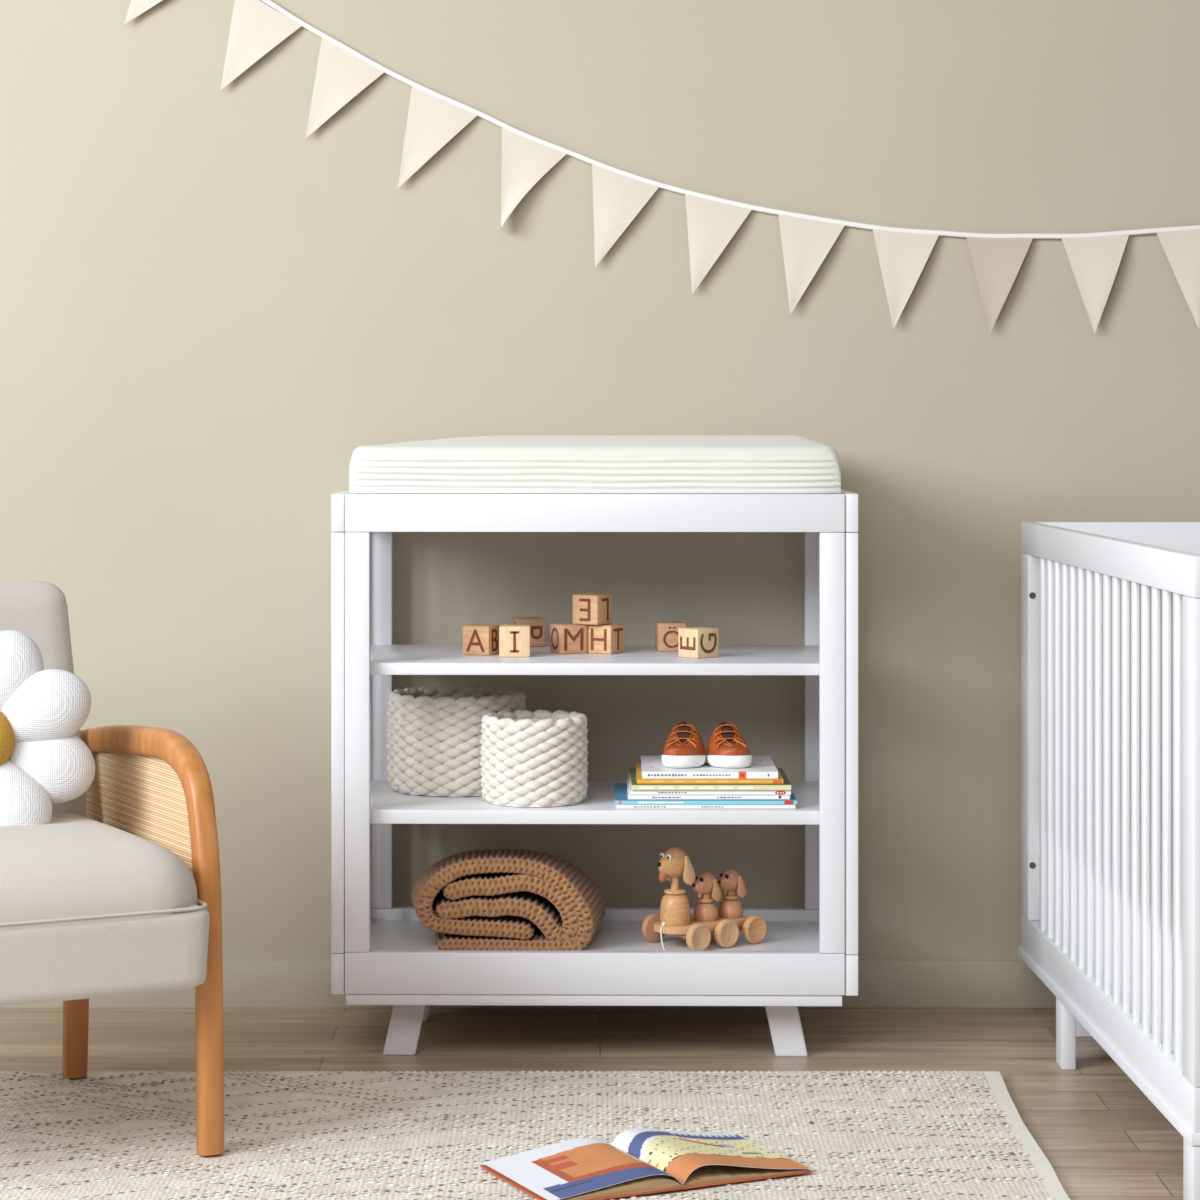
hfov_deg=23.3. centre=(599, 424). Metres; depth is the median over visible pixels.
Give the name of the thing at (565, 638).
block
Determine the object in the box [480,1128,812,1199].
open book
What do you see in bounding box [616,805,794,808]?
picture book
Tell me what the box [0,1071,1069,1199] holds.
rug
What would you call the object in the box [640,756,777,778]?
picture book
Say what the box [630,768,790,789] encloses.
picture book
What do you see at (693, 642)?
block
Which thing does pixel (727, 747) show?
shoe
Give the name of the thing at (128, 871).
seat cushion
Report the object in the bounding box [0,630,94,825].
cushion
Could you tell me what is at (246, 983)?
baseboard
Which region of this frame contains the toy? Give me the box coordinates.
[642,847,766,950]
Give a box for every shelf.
[370,920,818,950]
[371,645,818,674]
[371,780,818,824]
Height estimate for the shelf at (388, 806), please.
0.024 m
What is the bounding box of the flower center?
[0,711,14,765]
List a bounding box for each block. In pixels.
[463,624,499,654]
[499,624,530,656]
[512,617,544,646]
[550,623,586,653]
[573,593,611,624]
[587,624,624,653]
[655,621,685,650]
[678,627,718,657]
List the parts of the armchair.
backrest, leg, seat, cane panel, arm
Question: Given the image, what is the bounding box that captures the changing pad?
[349,435,840,492]
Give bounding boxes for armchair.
[0,581,223,1155]
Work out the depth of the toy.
4.97 m
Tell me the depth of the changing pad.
4.83 m
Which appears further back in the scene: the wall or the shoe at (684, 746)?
the wall
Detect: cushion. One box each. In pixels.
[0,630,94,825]
[0,812,196,931]
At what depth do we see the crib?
4.39 m
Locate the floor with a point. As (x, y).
(1102, 1137)
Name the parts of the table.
panel, leg, leg, frame, rail, panel, rail, rail, leg, panel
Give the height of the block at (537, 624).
0.050 m
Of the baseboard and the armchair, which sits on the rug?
the armchair
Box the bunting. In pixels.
[124,0,1199,334]
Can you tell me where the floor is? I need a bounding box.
[0,1008,1182,1199]
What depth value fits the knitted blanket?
4.93 m
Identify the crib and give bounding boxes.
[1018,522,1199,1199]
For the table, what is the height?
0.946 m
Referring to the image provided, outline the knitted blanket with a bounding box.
[411,848,605,949]
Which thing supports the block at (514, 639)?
on the table
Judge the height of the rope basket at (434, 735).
0.173 m
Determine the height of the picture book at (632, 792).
0.008 m
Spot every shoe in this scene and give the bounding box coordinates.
[662,721,705,767]
[706,721,751,767]
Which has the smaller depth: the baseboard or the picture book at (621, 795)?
the picture book at (621, 795)
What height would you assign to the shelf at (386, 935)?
0.020 m
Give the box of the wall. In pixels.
[0,0,1199,959]
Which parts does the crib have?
post, leg, frame, rail, rail, slat panel, panel, post, leg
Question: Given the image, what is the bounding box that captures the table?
[331,489,857,1056]
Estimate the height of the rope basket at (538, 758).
0.148 m
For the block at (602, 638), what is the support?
on the table
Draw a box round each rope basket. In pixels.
[386,685,525,796]
[480,709,588,806]
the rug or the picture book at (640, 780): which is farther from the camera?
the picture book at (640, 780)
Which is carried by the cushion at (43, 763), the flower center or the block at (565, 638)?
the flower center
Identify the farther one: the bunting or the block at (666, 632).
the bunting
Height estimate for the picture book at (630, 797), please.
0.007 m
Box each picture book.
[615,783,796,804]
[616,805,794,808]
[627,778,789,799]
[628,774,790,794]
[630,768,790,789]
[635,763,782,783]
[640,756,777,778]
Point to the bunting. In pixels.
(434, 118)
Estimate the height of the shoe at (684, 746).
0.069 m
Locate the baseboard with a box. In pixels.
[0,960,1055,1007]
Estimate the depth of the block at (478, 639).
5.01 m
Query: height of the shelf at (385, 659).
0.020 m
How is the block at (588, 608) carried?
on the block at (602, 638)

